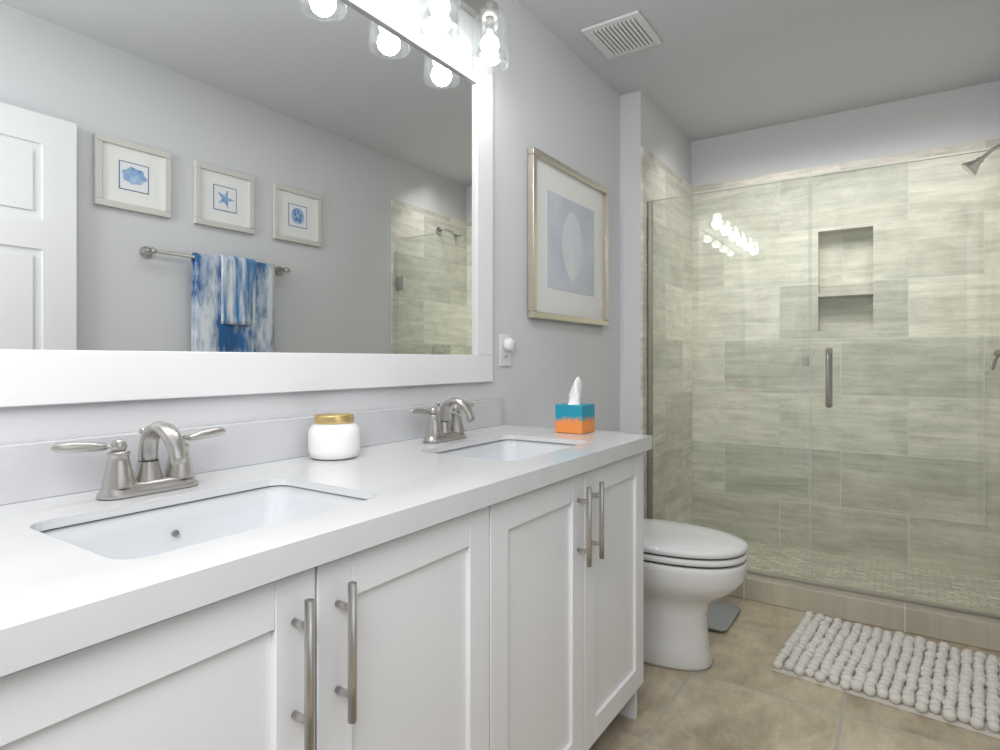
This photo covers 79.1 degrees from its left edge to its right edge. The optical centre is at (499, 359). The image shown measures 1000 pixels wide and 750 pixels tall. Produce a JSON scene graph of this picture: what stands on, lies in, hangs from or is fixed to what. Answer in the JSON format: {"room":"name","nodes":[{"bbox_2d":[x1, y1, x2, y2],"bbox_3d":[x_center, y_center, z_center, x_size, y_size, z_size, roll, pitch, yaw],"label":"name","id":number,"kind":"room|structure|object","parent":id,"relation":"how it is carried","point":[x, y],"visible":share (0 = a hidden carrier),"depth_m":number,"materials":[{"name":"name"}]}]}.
{"room":"bathroom","nodes":[
{"label":"bathroom","id":0,"kind":"room"},
{"bbox_2d":[0,0,619,444],"bbox_3d":[-0.089,-0.130,2.129,0.143,2.440,4.580,0,0,34],"label":"wall","id":1,"kind":"structure","parent":0,"point":[203,198],"depth_m":1.39,"materials":[{"name":"grey paint"}]},
{"bbox_2d":[418,0,508,73],"bbox_3d":[-0.400,-1.103,1.423,0.170,0.325,1.490,0,0,34],"label":"sconce","id":2,"kind":"object","parent":1,"relation":"attached to","point":[485,13],"visible":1,"depth_m":1.89,"materials":[{"name":"clear glass"}]},
{"bbox_2d":[499,334,514,365],"bbox_3d":[0.032,-0.035,2.187,0.038,0.116,0.072,0,0,34],"label":"electrical outlet plate","id":3,"kind":"object","parent":1,"relation":"attached to","point":[506,344],"visible":1,"depth_m":2.18,"materials":[{"name":"white plastic"}]},
{"bbox_2d":[528,147,608,325],"bbox_3d":[0.314,-0.490,2.615,0.030,0.656,0.705,0,0,34],"label":"picture","id":4,"kind":"object","parent":1,"relation":"attached to","point":[568,243],"visible":1,"depth_m":2.57,"materials":[{"name":"beige"}]},
{"bbox_2d":[620,91,690,434],"bbox_3d":[0.923,-0.130,3.455,0.110,2.440,0.950,0,0,34],"label":"wall","id":5,"kind":"structure","parent":0,"point":[649,125],"depth_m":3.07,"materials":[{"name":"white paint"}]},
{"bbox_2d":[641,146,691,523],"bbox_3d":[0.945,0.010,3.381,0.010,2.160,0.850,0,0,34],"label":"tiled wall","id":6,"kind":"structure","parent":5,"relation":"attached to","point":[660,179],"depth_m":3.34,"materials":[{"name":"beige tile"}]},
{"bbox_2d":[728,568,999,651],"bbox_3d":[1.383,1.040,2.660,1.520,0.100,0.140,0,0,34],"label":"shower curb","id":7,"kind":"structure","parent":6,"relation":"attached to","point":[978,631],"depth_m":2.48,"materials":[{"name":"tile"}]},
{"bbox_2d":[648,177,999,618],"bbox_3d":[1.389,0.090,2.668,1.517,1.800,0.026,0,0,34],"label":"glass panel","id":8,"kind":"object","parent":7,"relation":"on","point":[805,361],"visible":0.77,"depth_m":2.86,"materials":[{"name":"clear glass"}]},
{"bbox_2d":[810,148,999,613],"bbox_3d":[1.697,0.081,2.462,0.775,1.782,0.113,0,0,34],"label":"shower glass door","id":9,"kind":"structure","parent":8,"relation":"attached to","point":[828,376],"depth_m":2.49,"materials":[{"name":"clear glass"}]},
{"bbox_2d":[517,0,999,141],"bbox_3d":[0.637,-1.400,1.643,1.890,0.100,4.580,0,0,34],"label":"ceiling","id":10,"kind":"structure","parent":0,"point":[706,69],"depth_m":2.67,"materials":[{"name":"white paint"}]},
{"bbox_2d":[581,10,661,58],"bbox_3d":[0.508,-1.341,2.512,0.244,0.016,0.276,0,0,34],"label":"ceiling vent","id":11,"kind":"object","parent":10,"relation":"in","point":[633,31],"visible":0.98,"depth_m":2.49,"materials":[{"name":"white plastic"}]},
{"bbox_2d":[589,540,999,749],"bbox_3d":[0.637,1.125,1.643,1.890,0.130,4.580,0,0,34],"label":"floor","id":12,"kind":"structure","parent":0,"point":[739,693],"depth_m":1.95,"materials":[{"name":"tile"}]},
{"bbox_2d":[0,446,651,749],"bbox_3d":[-0.232,0.681,1.298,0.584,0.818,1.640,0,0,34],"label":"bathroom vanity","id":13,"kind":"object","parent":12,"relation":"on","point":[396,583],"depth_m":0.96,"materials":[{"name":"white wood"}]},
{"bbox_2d":[0,422,651,661],"bbox_3d":[-0.239,0.250,1.303,0.567,0.040,1.680,0,0,34],"label":"countertop","id":14,"kind":"structure","parent":13,"relation":"on","point":[56,586],"depth_m":0.91,"materials":[{"name":"white stone"}]},
{"bbox_2d":[51,421,225,499],"bbox_3d":[-0.584,0.167,1.041,0.136,0.124,0.291,0,0,34],"label":"faucet","id":15,"kind":"object","parent":14,"relation":"on","point":[120,480],"visible":1,"depth_m":1.02,"materials":[{"name":"silver metal"}]},
{"bbox_2d":[56,482,347,553],"bbox_3d":[-0.431,0.317,0.938,0.314,0.143,0.444,0,0,34],"label":"sink","id":16,"kind":"object","parent":14,"relation":"in","point":[139,530],"depth_m":1.05,"materials":[{"name":"white ceramic"}]},
{"bbox_2d":[308,413,359,459],"bbox_3d":[-0.391,0.178,1.426,0.120,0.102,0.120,0,0,34],"label":"candle jar","id":17,"kind":"object","parent":14,"relation":"on","point":[333,436],"visible":1,"depth_m":1.38,"materials":[{"name":"white glass"}]},
{"bbox_2d":[409,397,474,442],"bbox_3d":[-0.128,0.167,1.722,0.136,0.124,0.291,0,0,34],"label":"faucet","id":18,"kind":"object","parent":14,"relation":"on","point":[440,427],"visible":1,"depth_m":1.71,"materials":[{"name":"silver metal"}]},
{"bbox_2d":[444,438,571,457],"bbox_3d":[0.025,0.317,1.620,0.314,0.143,0.444,0,0,34],"label":"sink","id":19,"kind":"object","parent":14,"relation":"in","point":[507,447],"depth_m":1.82,"materials":[{"name":"white ceramic"}]},
{"bbox_2d":[555,377,594,433],"bbox_3d":[0.241,0.141,1.932,0.094,0.175,0.097,0,0,34],"label":"tissue box","id":20,"kind":"object","parent":14,"relation":"on","point":[574,415],"visible":1,"depth_m":1.90,"materials":[{"name":"cardboard"}]},
{"bbox_2d":[595,430,747,670],"bbox_3d":[0.538,0.697,2.287,0.749,0.784,0.476,0,0,34],"label":"toilet","id":21,"kind":"object","parent":12,"relation":"on","point":[691,572],"visible":0.27,"depth_m":2.11,"materials":[{"name":"white ceramic"}]},
{"bbox_2d":[707,601,740,631],"bbox_3d":[0.852,1.080,2.594,0.290,0.018,0.290,0,0,34],"label":"scale","id":22,"kind":"object","parent":12,"relation":"on","point":[722,616],"visible":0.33,"depth_m":2.54,"materials":[{"name":"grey glass"}]},
{"bbox_2d":[772,611,999,738],"bbox_3d":[1.428,1.067,2.082,0.803,0.045,0.566,0,0,39],"label":"bath mat","id":23,"kind":"object","parent":12,"relation":"on","point":[922,676],"visible":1,"depth_m":2.06,"materials":[{"name":"white fabric"}]},
{"bbox_2d":[691,80,999,185],"bbox_3d":[1.848,-1.210,3.354,1.540,0.280,0.090,0,0,34],"label":"wall","id":24,"kind":"structure","parent":0,"point":[969,114],"depth_m":3.26,"materials":[{"name":"white paint"}]},
{"bbox_3d":[1.372,-0.130,1.151,0.120,2.440,4.580,0,0,34],"label":"wall","id":25,"kind":"structure","parent":0,"visible":0},
{"bbox_3d":[2.225,0.010,2.542,0.010,2.160,0.820,0,0,34],"label":"tiled wall","id":26,"kind":"structure","parent":25,"relation":"attached to","visible":0},
{"bbox_2d":[961,145,999,175],"bbox_3d":[2.168,-0.896,2.664,0.220,0.147,0.076,0,0,34],"label":"shower head","id":27,"kind":"object","parent":26,"relation":"attached to","point":[975,163],"visible":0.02,"depth_m":2.68},
{"bbox_2d":[991,349,999,369],"bbox_3d":[2.212,-0.030,2.635,0.114,0.170,0.170,0,0,34],"label":"shower valve","id":28,"kind":"object","parent":26,"relation":"attached to","point":[996,358],"depth_m":2.65,"materials":[{"name":"silver metal"}]},
{"bbox_3d":[1.869,-0.130,3.484,1.650,2.440,0.150,0,0,34],"label":"wall","id":29,"kind":"structure","parent":0,"visible":0},
{"bbox_2d":[692,138,999,579],"bbox_3d":[1.845,0.010,3.350,1.520,2.160,0.100,0,0,34],"label":"tiled wall","id":30,"kind":"structure","parent":29,"relation":"attached to","point":[989,144],"depth_m":3.26,"materials":[{"name":"beige tile"}]}
]}

